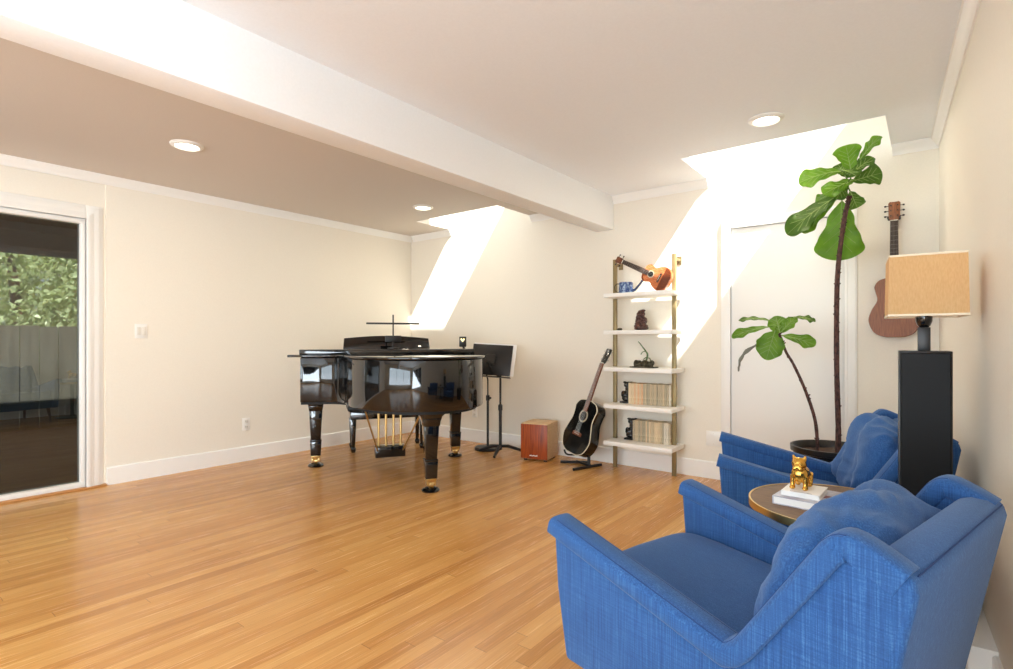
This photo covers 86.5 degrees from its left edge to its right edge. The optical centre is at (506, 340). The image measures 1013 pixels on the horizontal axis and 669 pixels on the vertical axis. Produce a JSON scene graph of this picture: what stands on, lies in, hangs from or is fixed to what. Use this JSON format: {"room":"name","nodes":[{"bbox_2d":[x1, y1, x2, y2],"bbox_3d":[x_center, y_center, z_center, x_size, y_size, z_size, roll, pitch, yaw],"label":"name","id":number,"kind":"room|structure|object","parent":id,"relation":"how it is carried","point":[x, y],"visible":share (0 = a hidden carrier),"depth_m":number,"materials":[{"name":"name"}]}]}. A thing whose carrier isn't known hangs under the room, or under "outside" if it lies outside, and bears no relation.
{"room":"music room","nodes":[
{"label":"music room","id":0,"kind":"room"},
{"bbox_2d":[0,165,410,482],"bbox_3d":[-3.617,-0.130,3.666,0.160,2.500,7.987,0,0,38],"label":"wall","id":1,"kind":"structure","parent":0,"point":[223,296],"depth_m":4.82,"materials":[{"name":"beige paint"}]},
{"bbox_2d":[0,191,106,503],"bbox_3d":[-3.994,0.043,3.147,0.170,2.153,2.720,0,0,38],"label":"door","id":2,"kind":"structure","parent":1,"relation":"in","point":[51,251],"depth_m":3.94,"materials":[{"name":"white wood"}]},
{"bbox_2d":[135,324,146,337],"bbox_3d":[-2.961,-0.080,4.362,0.010,0.116,0.088,0,0,38],"label":"light switch","id":3,"kind":"object","parent":1,"relation":"attached to","point":[140,329],"visible":1,"depth_m":4.36,"materials":[{"name":"white plastic"}]},
{"bbox_2d":[0,153,411,242],"bbox_3d":[-3.536,-1.247,3.603,0.046,0.066,7.687,0,0,38],"label":"trim","id":4,"kind":"structure","parent":1,"relation":"attached to","point":[7,160],"depth_m":4.55,"materials":[{"name":"white wood"}]},
{"bbox_2d":[242,417,249,430],"bbox_3d":[-2.434,0.777,5.032,0.010,0.116,0.072,0,0,38],"label":"wall outlet","id":5,"kind":"object","parent":1,"relation":"attached to","point":[245,421],"visible":1,"depth_m":5.03,"materials":[{"name":"white plastic"}]},
{"bbox_2d":[106,421,410,484],"bbox_3d":[-2.137,1.051,5.404,0.016,0.138,3.125,0,0,38],"label":"baseboard","id":6,"kind":"structure","parent":1,"relation":"attached to","point":[166,466],"depth_m":4.89,"materials":[{"name":"white"}]},
{"bbox_2d":[0,38,537,235],"bbox_3d":[-2.650,-1.330,2.809,2.760,0.100,7.837,0,0,38],"label":"ceiling","id":7,"kind":"structure","parent":0,"point":[56,110],"depth_m":3.62,"materials":[{"name":"white paint"}]},
{"bbox_2d":[169,139,203,151],"bbox_3d":[-2.087,-1.272,3.514,0.196,0.016,0.196,0,0,38],"label":"recessed light","id":8,"kind":"object","parent":7,"relation":"in","point":[186,145],"visible":1,"depth_m":3.50,"materials":[{"name":"white plastic"}]},
{"bbox_2d":[413,204,432,210],"bbox_3d":[-0.797,-1.272,5.139,0.196,0.016,0.196,0,0,38],"label":"recessed light","id":9,"kind":"object","parent":7,"relation":"in","point":[422,207],"visible":1,"depth_m":5.13,"materials":[{"name":"white plastic"}]},
{"bbox_2d":[437,215,451,220],"bbox_3d":[-0.376,-1.620,5.617,1.240,0.480,0.612,0,0,38],"label":"window","id":10,"kind":"structure","parent":7,"relation":"attached to","point":[448,217],"depth_m":6.14,"materials":[{"name":"white paint"}]},
{"bbox_2d":[0,432,720,668],"bbox_3d":[-1.390,1.180,1.913,5.850,0.120,7.987,0,0,38],"label":"floor","id":11,"kind":"structure","parent":0,"point":[274,562],"depth_m":2.77,"materials":[{"name":"brown wood"}]},
{"bbox_2d":[308,462,323,467],"bbox_3d":[-1.708,1.108,4.818,0.136,0.024,0.136,0,0,-19],"label":"cup","id":12,"kind":"object","parent":11,"relation":"on","point":[316,464],"depth_m":4.78,"materials":[{"name":"black paint"}]},
{"bbox_2d":[346,405,422,452],"bbox_3d":[-1.258,0.882,5.645,0.800,0.475,0.360,0,0,-19],"label":"piano bench","id":13,"kind":"object","parent":11,"relation":"on","point":[354,414],"visible":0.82,"depth_m":5.44,"materials":[{"name":"black wood"}]},
{"bbox_2d":[287,336,484,492],"bbox_3d":[-0.973,0.536,4.478,1.600,1.169,1.730,0,0,-19],"label":"grand piano","id":14,"kind":"object","parent":11,"relation":"on","point":[415,378],"visible":1,"depth_m":3.98,"materials":[{"name":"black paint"}]},
{"bbox_2d":[366,315,418,348],"bbox_3d":[-1.017,-0.083,4.829,0.470,0.305,0.100,0,0,-19],"label":"lamp","id":15,"kind":"object","parent":14,"relation":"on","point":[392,338],"visible":1,"depth_m":4.82,"materials":[{"name":"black metal"}]},
{"bbox_2d":[421,486,439,492],"bbox_3d":[-0.568,1.108,4.022,0.136,0.024,0.136,0,0,-19],"label":"cup","id":16,"kind":"object","parent":11,"relation":"on","point":[428,489],"depth_m":3.98,"materials":[{"name":"black paint"}]},
{"bbox_2d":[448,453,461,456],"bbox_3d":[-0.501,1.108,5.244,0.136,0.024,0.136,0,0,-19],"label":"cup","id":17,"kind":"object","parent":11,"relation":"on","point":[450,454],"depth_m":5.20,"materials":[{"name":"black paint"}]},
{"bbox_2d":[462,347,496,451],"bbox_3d":[-0.252,0.587,5.574,0.397,1.066,0.280,0,0,0],"label":"microphone stand","id":18,"kind":"object","parent":11,"relation":"on","point":[488,397],"visible":0.69,"depth_m":5.56,"materials":[{"name":"black metal"}]},
{"bbox_2d":[459,337,465,346],"bbox_3d":[-0.444,0.007,5.474,0.070,0.105,0.062,0,0,0],"label":"microphone","id":19,"kind":"object","parent":18,"relation":"attached to","point":[462,340],"visible":1,"depth_m":5.45,"materials":[{"name":"black metal"}]},
{"bbox_2d":[473,344,520,457],"bbox_3d":[-0.114,0.573,5.407,0.404,1.093,0.415,0,0,44],"label":"music stand","id":20,"kind":"object","parent":11,"relation":"on","point":[497,361],"visible":0.86,"depth_m":5.35,"materials":[{"name":"black metal"}]},
{"bbox_2d":[475,343,516,376],"bbox_3d":[-0.127,0.184,5.379,0.456,0.335,0.098,0,0,14],"label":"sheet music","id":21,"kind":"object","parent":20,"relation":"on","point":[514,346],"visible":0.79,"depth_m":5.34,"materials":[{"name":"white paper"}]},
{"bbox_2d":[521,419,557,461],"bbox_3d":[0.315,0.944,5.130,0.268,0.352,0.279,0,0,26],"label":"cajon","id":22,"kind":"object","parent":11,"relation":"on","point":[539,437],"visible":1,"depth_m":5.02,"materials":[{"name":"brown wood"}]},
{"bbox_2d":[560,449,601,470],"bbox_3d":[0.630,1.038,4.849,0.326,0.162,0.317,0,0,-34],"label":"guitar stand","id":23,"kind":"object","parent":11,"relation":"on","point":[587,464],"visible":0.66,"depth_m":4.77,"materials":[{"name":"black metal"}]},
{"bbox_2d":[562,349,612,456],"bbox_3d":[0.718,0.548,4.843,0.339,0.963,0.395,0,0,-33],"label":"acoustic guitar","id":24,"kind":"object","parent":23,"relation":"on","point":[581,434],"visible":1,"depth_m":4.75,"materials":[{"name":"black paint"}]},
{"bbox_2d":[604,253,683,475],"bbox_3d":[1.170,0.198,4.594,0.608,1.845,0.307,0,0,38],"label":"shelving unit","id":25,"kind":"object","parent":11,"relation":"on","point":[619,441],"visible":0.92,"depth_m":4.46,"materials":[{"name":"white wood"}]},
{"bbox_2d":[620,381,630,402],"bbox_3d":[1.060,0.449,4.747,0.095,0.191,0.080,0,0,38],"label":"bookend","id":26,"kind":"object","parent":25,"relation":"on","point":[624,394],"visible":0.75,"depth_m":4.72,"materials":[{"name":"black metal"}]},
{"bbox_2d":[614,280,642,292],"bbox_3d":[1.061,-0.465,4.669,0.280,0.112,0.126,0,0,38],"label":"watering can","id":27,"kind":"object","parent":25,"relation":"on","point":[624,287],"visible":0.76,"depth_m":4.63,"materials":[{"name":"blue ceramic"}]},
{"bbox_2d":[624,418,636,439],"bbox_3d":[1.091,0.767,4.722,0.095,0.191,0.080,0,0,38],"label":"bookend","id":28,"kind":"object","parent":25,"relation":"on","point":[629,430],"visible":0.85,"depth_m":4.70,"materials":[{"name":"black metal"}]},
{"bbox_2d":[630,383,631,403],"bbox_3d":[1.113,0.457,4.708,0.014,0.176,0.115,0,0,38],"label":"paperback book","id":29,"kind":"object","parent":25,"relation":"on","point":[630,383],"visible":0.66,"depth_m":4.67,"materials":[{"name":"white paper"}]},
{"bbox_2d":[628,382,635,403],"bbox_3d":[1.101,0.455,4.719,0.015,0.181,0.115,0,0,38],"label":"paperback book","id":30,"kind":"object","parent":25,"relation":"on","point":[631,382],"visible":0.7,"depth_m":4.68,"materials":[{"name":"white paper"}]},
{"bbox_2d":[632,383,634,403],"bbox_3d":[1.129,0.456,4.700,0.018,0.177,0.115,0,0,38],"label":"paperback book","id":31,"kind":"object","parent":25,"relation":"on","point":[632,383],"visible":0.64,"depth_m":4.66,"materials":[{"name":"white paper"}]},
{"bbox_2d":[633,419,636,440],"bbox_3d":[1.134,0.774,4.694,0.018,0.177,0.115,0,0,38],"label":"paperback book","id":32,"kind":"object","parent":25,"relation":"on","point":[636,419],"visible":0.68,"depth_m":4.65,"materials":[{"name":"white paper"}]},
{"bbox_2d":[634,383,635,403],"bbox_3d":[1.142,0.457,4.689,0.014,0.176,0.115,0,0,38],"label":"paperback book","id":33,"kind":"object","parent":25,"relation":"on","point":[635,383],"visible":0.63,"depth_m":4.64,"materials":[{"name":"white paper"}]},
{"bbox_2d":[636,419,641,440],"bbox_3d":[1.160,0.775,4.672,0.015,0.176,0.115,0,0,38],"label":"paperback book","id":34,"kind":"object","parent":25,"relation":"on","point":[641,419],"visible":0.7,"depth_m":4.63,"materials":[{"name":"white paper"}]},
{"bbox_2d":[637,383,641,403],"bbox_3d":[1.167,0.456,4.666,0.016,0.179,0.115,0,0,38],"label":"paperback book","id":35,"kind":"object","parent":25,"relation":"on","point":[638,383],"visible":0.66,"depth_m":4.63,"materials":[{"name":"white paper"}]},
{"bbox_2d":[639,384,640,404],"bbox_3d":[1.180,0.457,4.656,0.013,0.175,0.115,0,0,38],"label":"paperback book","id":36,"kind":"object","parent":25,"relation":"on","point":[639,384],"visible":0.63,"depth_m":4.61,"materials":[{"name":"white paper"}]},
{"bbox_2d":[634,309,648,329],"bbox_3d":[1.156,-0.180,4.612,0.128,0.182,0.089,0,0,38],"label":"figurine","id":37,"kind":"object","parent":25,"relation":"on","point":[641,320],"visible":0.9,"depth_m":4.59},
{"bbox_2d":[638,419,645,441],"bbox_3d":[1.173,0.773,4.661,0.017,0.180,0.115,0,0,38],"label":"paperback book","id":38,"kind":"object","parent":25,"relation":"on","point":[642,419],"visible":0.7,"depth_m":4.62,"materials":[{"name":"white paper"}]},
{"bbox_2d":[640,420,643,441],"bbox_3d":[1.186,0.775,4.652,0.012,0.176,0.115,0,0,38],"label":"paperback book","id":39,"kind":"object","parent":25,"relation":"on","point":[643,420],"visible":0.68,"depth_m":4.61,"materials":[{"name":"white paper"}]},
{"bbox_2d":[630,341,657,367],"bbox_3d":[1.169,0.115,4.576,0.228,0.224,0.092,0,0,38],"label":"sculpture","id":40,"kind":"object","parent":25,"relation":"on","point":[637,363],"visible":0.98,"depth_m":4.55,"materials":[{"name":"brown metal"}]},
{"bbox_2d":[641,383,646,404],"bbox_3d":[1.194,0.455,4.647,0.017,0.180,0.115,0,0,38],"label":"paperback book","id":41,"kind":"object","parent":25,"relation":"on","point":[642,383],"visible":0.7,"depth_m":4.61,"materials":[{"name":"white paper"}]},
{"bbox_2d":[615,254,673,290],"bbox_3d":[1.159,-0.585,4.571,0.517,0.348,0.086,0,0,39],"label":"ukulele","id":42,"kind":"object","parent":25,"relation":"on","point":[661,278],"visible":0.98,"depth_m":4.47,"materials":[{"name":"brown wood"}]},
{"bbox_2d":[642,420,646,441],"bbox_3d":[1.199,0.774,4.643,0.016,0.178,0.115,0,0,38],"label":"paperback book","id":43,"kind":"object","parent":25,"relation":"on","point":[644,420],"visible":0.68,"depth_m":4.60,"materials":[{"name":"white paper"}]},
{"bbox_2d":[643,383,648,404],"bbox_3d":[1.207,0.456,4.638,0.013,0.177,0.115,0,0,38],"label":"paperback book","id":44,"kind":"object","parent":25,"relation":"on","point":[647,383],"visible":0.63,"depth_m":4.59,"materials":[{"name":"white paper"}]},
{"bbox_2d":[645,384,646,404],"bbox_3d":[1.218,0.456,4.626,0.016,0.178,0.115,0,0,38],"label":"paperback book","id":45,"kind":"object","parent":25,"relation":"on","point":[645,384],"visible":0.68,"depth_m":4.58,"materials":[{"name":"white paper"}]},
{"bbox_2d":[645,420,650,441],"bbox_3d":[1.224,0.772,4.625,0.013,0.182,0.115,0,0,38],"label":"paperback book","id":46,"kind":"object","parent":25,"relation":"on","point":[647,420],"visible":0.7,"depth_m":4.58,"materials":[{"name":"white paper"}]},
{"bbox_2d":[648,384,649,404],"bbox_3d":[1.244,0.457,4.608,0.014,0.177,0.115,0,0,38],"label":"paperback book","id":47,"kind":"object","parent":25,"relation":"on","point":[648,384],"visible":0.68,"depth_m":4.56,"materials":[{"name":"white paper"}]},
{"bbox_2d":[647,420,652,442],"bbox_3d":[1.236,0.774,4.617,0.013,0.178,0.115,0,0,38],"label":"paperback book","id":48,"kind":"object","parent":25,"relation":"on","point":[651,420],"visible":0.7,"depth_m":4.57,"materials":[{"name":"white paper"}]},
{"bbox_2d":[649,420,653,442],"bbox_3d":[1.247,0.774,4.604,0.018,0.178,0.115,0,0,38],"label":"paperback book","id":49,"kind":"object","parent":25,"relation":"on","point":[653,420],"visible":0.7,"depth_m":4.56,"materials":[{"name":"white paper"}]},
{"bbox_2d":[650,383,656,404],"bbox_3d":[1.256,0.455,4.597,0.016,0.180,0.115,0,0,38],"label":"paperback book","id":50,"kind":"object","parent":25,"relation":"on","point":[654,383],"visible":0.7,"depth_m":4.55,"materials":[{"name":"white paper"}]},
{"bbox_2d":[652,384,655,405],"bbox_3d":[1.271,0.457,4.586,0.019,0.176,0.115,0,0,38],"label":"paperback book","id":51,"kind":"object","parent":25,"relation":"on","point":[653,384],"visible":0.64,"depth_m":4.54,"materials":[{"name":"white paper"}]},
{"bbox_2d":[652,421,657,442],"bbox_3d":[1.272,0.775,4.584,0.014,0.176,0.115,0,0,38],"label":"paperback book","id":52,"kind":"object","parent":25,"relation":"on","point":[655,421],"visible":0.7,"depth_m":4.54,"materials":[{"name":"white paper"}]},
{"bbox_2d":[654,385,655,405],"bbox_3d":[1.285,0.457,4.575,0.014,0.176,0.115,0,0,38],"label":"paperback book","id":53,"kind":"object","parent":25,"relation":"on","point":[654,385],"visible":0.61,"depth_m":4.53,"materials":[{"name":"white paper"}]},
{"bbox_2d":[654,421,659,443],"bbox_3d":[1.286,0.775,4.575,0.015,0.176,0.115,0,0,38],"label":"paperback book","id":54,"kind":"object","parent":25,"relation":"on","point":[658,421],"visible":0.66,"depth_m":4.53,"materials":[{"name":"white paper"}]},
{"bbox_2d":[656,421,660,443],"bbox_3d":[1.299,0.775,4.562,0.018,0.175,0.115,0,0,38],"label":"paperback book","id":55,"kind":"object","parent":25,"relation":"on","point":[660,421],"visible":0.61,"depth_m":4.52,"materials":[{"name":"white paper"}]},
{"bbox_2d":[656,383,662,405],"bbox_3d":[1.296,0.454,4.564,0.015,0.182,0.115,0,0,38],"label":"paperback book","id":56,"kind":"object","parent":25,"relation":"on","point":[660,383],"visible":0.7,"depth_m":4.52,"materials":[{"name":"white paper"}]},
{"bbox_2d":[658,384,661,405],"bbox_3d":[1.313,0.456,4.556,0.018,0.179,0.115,0,0,38],"label":"paperback book","id":57,"kind":"object","parent":25,"relation":"on","point":[658,384],"visible":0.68,"depth_m":4.51,"materials":[{"name":"white paper"}]},
{"bbox_2d":[658,421,662,443],"bbox_3d":[1.313,0.772,4.554,0.013,0.182,0.115,0,0,38],"label":"paperback book","id":58,"kind":"object","parent":25,"relation":"on","point":[661,421],"visible":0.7,"depth_m":4.51,"materials":[{"name":"white paper"}]},
{"bbox_2d":[660,384,663,405],"bbox_3d":[1.327,0.456,4.542,0.020,0.177,0.115,0,0,38],"label":"paperback book","id":59,"kind":"object","parent":25,"relation":"on","point":[662,384],"visible":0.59,"depth_m":4.50,"materials":[{"name":"white paper"}]},
{"bbox_2d":[660,421,665,443],"bbox_3d":[1.326,0.772,4.544,0.016,0.181,0.115,0,0,38],"label":"paperback book","id":60,"kind":"object","parent":25,"relation":"on","point":[663,421],"visible":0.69,"depth_m":4.50,"materials":[{"name":"white paper"}]},
{"bbox_2d":[662,384,664,405],"bbox_3d":[1.343,0.456,4.530,0.017,0.179,0.115,0,0,38],"label":"paperback book","id":61,"kind":"object","parent":25,"relation":"on","point":[663,386],"visible":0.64,"depth_m":4.48,"materials":[{"name":"white paper"}]},
{"bbox_2d":[662,421,668,443],"bbox_3d":[1.340,0.773,4.535,0.016,0.179,0.115,0,0,38],"label":"paperback book","id":62,"kind":"object","parent":25,"relation":"on","point":[666,421],"visible":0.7,"depth_m":4.49,"materials":[{"name":"white paper"}]},
{"bbox_2d":[664,422,667,444],"bbox_3d":[1.352,0.774,4.520,0.018,0.178,0.115,0,0,38],"label":"paperback book","id":63,"kind":"object","parent":25,"relation":"on","point":[666,422],"visible":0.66,"depth_m":4.48,"materials":[{"name":"white paper"}]},
{"bbox_2d":[667,385,668,406],"bbox_3d":[1.373,0.457,4.508,0.020,0.176,0.115,0,0,38],"label":"paperback book","id":64,"kind":"object","parent":25,"relation":"on","point":[667,385],"visible":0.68,"depth_m":4.46,"materials":[{"name":"white paper"}]},
{"bbox_2d":[665,384,671,406],"bbox_3d":[1.357,0.454,4.519,0.016,0.182,0.115,0,0,38],"label":"paperback book","id":65,"kind":"object","parent":25,"relation":"on","point":[665,384],"visible":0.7,"depth_m":4.47,"materials":[{"name":"white paper"}]},
{"bbox_2d":[666,421,671,444],"bbox_3d":[1.369,0.772,4.509,0.018,0.182,0.115,0,0,38],"label":"paperback book","id":66,"kind":"object","parent":25,"relation":"on","point":[671,421],"visible":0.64,"depth_m":4.47,"materials":[{"name":"white paper"}]},
{"bbox_2d":[668,423,671,444],"bbox_3d":[1.383,0.774,4.496,0.018,0.177,0.115,0,0,38],"label":"paperback book","id":67,"kind":"object","parent":25,"relation":"on","point":[669,424],"visible":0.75,"depth_m":4.46,"materials":[{"name":"white paper"}]},
{"bbox_2d":[669,385,671,406],"bbox_3d":[1.388,0.455,4.498,0.013,0.180,0.115,0,0,38],"label":"paperback book","id":68,"kind":"object","parent":25,"relation":"on","point":[670,386],"visible":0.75,"depth_m":4.46,"materials":[{"name":"white paper"}]},
{"bbox_2d":[547,474,1006,668],"bbox_3d":[0.690,0.735,1.470,0.745,0.775,0.898,0,0,-38],"label":"armchair","id":69,"kind":"object","parent":11,"relation":"on","point":[877,574],"visible":1,"depth_m":1.22,"materials":[{"name":"blue fabric"}]},
{"bbox_2d":[623,533,771,632],"bbox_3d":[0.625,0.783,1.553,0.577,0.218,0.656,0,0,-38],"label":"seat cushion","id":70,"kind":"object","parent":69,"relation":"on","point":[724,574],"depth_m":1.65,"materials":[{"name":"blue fabric"}]},
{"bbox_2d":[754,479,940,614],"bbox_3d":[0.843,0.566,1.287,0.596,0.436,0.306,0,0,-38],"label":"cushion","id":71,"kind":"object","parent":69,"relation":"on","point":[883,509],"depth_m":1.18,"materials":[{"name":"blue fabric"}]},
{"bbox_2d":[749,483,854,525],"bbox_3d":[1.193,0.854,1.939,0.584,0.531,0.584,0,0,38],"label":"side table","id":72,"kind":"object","parent":11,"relation":"on","point":[760,498],"visible":0.19,"depth_m":1.95,"materials":[{"name":"brown wood"}]},
{"bbox_2d":[772,490,841,509],"bbox_3d":[1.104,0.575,1.972,0.176,0.030,0.216,0,0,44],"label":"hardcover book","id":73,"kind":"object","parent":72,"relation":"on","point":[777,498],"visible":0.29,"depth_m":1.92,"materials":[{"name":"white paper"}]},
{"bbox_2d":[781,483,827,500],"bbox_3d":[1.096,0.551,1.978,0.124,0.017,0.150,0,0,40],"label":"book","id":74,"kind":"object","parent":73,"relation":"on","point":[817,493],"visible":0.76,"depth_m":1.94,"materials":[{"name":"white paper"}]},
{"bbox_2d":[789,454,812,490],"bbox_3d":[1.093,0.481,1.992,0.063,0.124,0.129,0,0,42],"label":"figurine","id":75,"kind":"object","parent":74,"relation":"on","point":[800,473],"visible":1,"depth_m":1.96,"materials":[{"name":"gold metal"}]},
{"bbox_2d":[732,135,882,461],"bbox_3d":[1.880,-0.060,3.411,0.826,2.360,0.464,0,0,32],"label":"fig tree","id":76,"kind":"object","parent":11,"relation":"on","point":[840,240],"visible":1,"depth_m":3.33,"materials":[{"name":"green plant"}]},
{"bbox_2d":[716,409,960,526],"bbox_3d":[1.507,0.735,2.606,0.898,0.775,0.745,0,0,23],"label":"armchair","id":77,"kind":"object","parent":11,"relation":"on","point":[869,451],"visible":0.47,"depth_m":2.43,"materials":[{"name":"blue fabric"}]},
{"bbox_2d":[783,472,838,485],"bbox_3d":[1.410,0.783,2.647,0.656,0.218,0.577,0,0,23],"label":"seat cushion","id":78,"kind":"object","parent":77,"relation":"on","point":[828,478],"depth_m":2.83,"materials":[{"name":"blue fabric"}]},
{"bbox_2d":[831,413,897,487],"bbox_3d":[1.730,0.566,2.522,0.306,0.436,0.596,0,0,23],"label":"cushion","id":79,"kind":"object","parent":77,"relation":"on","point":[871,438],"depth_m":2.41,"materials":[{"name":"blue fabric"}]},
{"bbox_2d":[884,250,970,495],"bbox_3d":[1.580,0.401,2.037,0.239,1.438,0.239,0,0,33],"label":"floor lamp","id":80,"kind":"object","parent":11,"relation":"on","point":[923,287],"visible":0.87,"depth_m":1.96,"materials":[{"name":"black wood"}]},
{"bbox_2d":[915,316,932,326],"bbox_3d":[1.580,-0.095,2.037,0.054,0.090,0.054,0,0,35],"label":"socket","id":81,"kind":"object","parent":80,"relation":"attached to","point":[921,321],"depth_m":2.02,"materials":[{"name":"black paint"}]},
{"bbox_2d":[182,0,961,195],"bbox_3d":[-0.257,-1.370,0.926,3.050,0.100,7.837,0,0,38],"label":"ceiling","id":82,"kind":"structure","parent":0,"point":[613,97],"depth_m":2.58,"materials":[{"name":"white paint"}]},
{"bbox_2d":[0,0,613,231],"bbox_3d":[-1.464,-1.180,1.972,0.180,0.320,7.687,0,0,38],"label":"ceiling beam","id":83,"kind":"structure","parent":82,"relation":"attached to","point":[177,47],"depth_m":2.40,"materials":[{"name":"white paint"}]},
{"bbox_2d":[695,153,708,166],"bbox_3d":[1.920,-1.640,3.752,1.335,0.440,0.702,0,0,38],"label":"window","id":84,"kind":"structure","parent":82,"relation":"attached to","point":[704,158],"depth_m":4.31,"materials":[{"name":"white paint"}]},
{"bbox_2d":[748,112,784,126],"bbox_3d":[1.543,-1.312,3.199,0.196,0.016,0.196,0,0,38],"label":"recessed light","id":85,"kind":"object","parent":82,"relation":"in","point":[769,118],"visible":1,"depth_m":3.19,"materials":[{"name":"white plastic"}]},
{"bbox_2d":[411,116,938,461],"bbox_3d":[0.943,-0.405,5.070,5.590,3.050,0.160,0,0,38],"label":"wall","id":86,"kind":"structure","parent":0,"point":[501,276],"depth_m":4.80,"materials":[{"name":"beige paint"}]},
{"bbox_2d":[411,229,451,241],"bbox_3d":[-0.900,-1.247,6.390,0.649,0.066,0.046,0,0,38],"label":"trim","id":87,"kind":"structure","parent":86,"relation":"attached to","point":[439,234],"depth_m":6.37,"materials":[{"name":"white wood"}]},
{"bbox_2d":[472,407,476,416],"bbox_3d":[-0.353,0.790,5.982,0.072,0.116,0.010,0,0,38],"label":"wall outlet","id":88,"kind":"object","parent":86,"relation":"attached to","point":[474,411],"visible":0.85,"depth_m":5.98,"materials":[{"name":"white plastic"}]},
{"bbox_2d":[529,213,554,221],"bbox_3d":[0.535,-1.247,5.260,0.745,0.066,0.046,0,0,38],"label":"trim","id":89,"kind":"structure","parent":86,"relation":"attached to","point":[535,217],"depth_m":5.42,"materials":[{"name":"white wood"}]},
{"bbox_2d":[411,421,719,479],"bbox_3d":[0.820,1.051,5.055,5.064,0.138,0.016,0,0,38],"label":"baseboard","id":90,"kind":"structure","parent":86,"relation":"attached to","point":[687,466],"depth_m":4.83,"materials":[{"name":"white"}]},
{"bbox_2d":[611,179,708,203],"bbox_3d":[1.306,-1.287,4.654,0.855,0.066,0.046,0,0,38],"label":"trim","id":91,"kind":"structure","parent":86,"relation":"attached to","point":[703,183],"depth_m":4.63,"materials":[{"name":"white wood"}]},
{"bbox_2d":[706,431,720,446],"bbox_3d":[1.685,0.795,4.379,0.116,0.120,0.008,0,0,38],"label":"wall plate","id":92,"kind":"object","parent":86,"relation":"attached to","point":[712,437],"visible":0.98,"depth_m":4.38,"materials":[{"name":"white plastic"}]},
{"bbox_2d":[721,206,856,453],"bbox_3d":[2.091,0.077,4.048,0.920,2.086,0.025,0,0,38],"label":"door","id":93,"kind":"structure","parent":86,"relation":"in","point":[767,272],"depth_m":4.05,"materials":[{"name":"white wood"}]},
{"bbox_2d":[892,137,937,155],"bbox_3d":[2.702,-1.287,3.554,0.250,0.066,0.046,0,0,38],"label":"trim","id":94,"kind":"structure","parent":86,"relation":"attached to","point":[927,143],"depth_m":3.56,"materials":[{"name":"white wood"}]},
{"bbox_2d":[939,0,1012,668],"bbox_3d":[0.666,-0.180,0.307,0.150,2.600,8.100,0,0,35],"label":"wall","id":95,"kind":"structure","parent":0,"point":[976,147],"depth_m":1.86,"materials":[{"name":"beige paint"}]},
{"bbox_2d":[931,0,980,147],"bbox_3d":[0.580,-1.287,0.355,0.046,0.066,7.680,0,0,35],"label":"trim","id":96,"kind":"structure","parent":95,"relation":"attached to","point":[969,9],"depth_m":2.48,"materials":[{"name":"white wood"}]},
{"bbox_2d":[965,608,1003,668],"bbox_3d":[0.565,1.045,0.360,0.075,0.150,7.670,0,0,35],"label":"baseboard","id":97,"kind":"structure","parent":95,"relation":"attached to","point":[984,654],"depth_m":1.71,"materials":[{"name":"white wood"}]},
{"bbox_3d":[2.590,-0.810,3.592,0.074,0.080,0.126,0,0,38],"label":"hanger","id":98,"kind":"object","parent":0,"visible":0},
{"bbox_2d":[868,201,917,336],"bbox_3d":[2.594,-0.478,3.598,0.285,0.906,0.087,0,0,38],"label":"guitar","id":99,"kind":"object","parent":98,"relation":"hanging from","point":[900,327],"visible":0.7,"depth_m":3.58,"materials":[{"name":"brown wood"}]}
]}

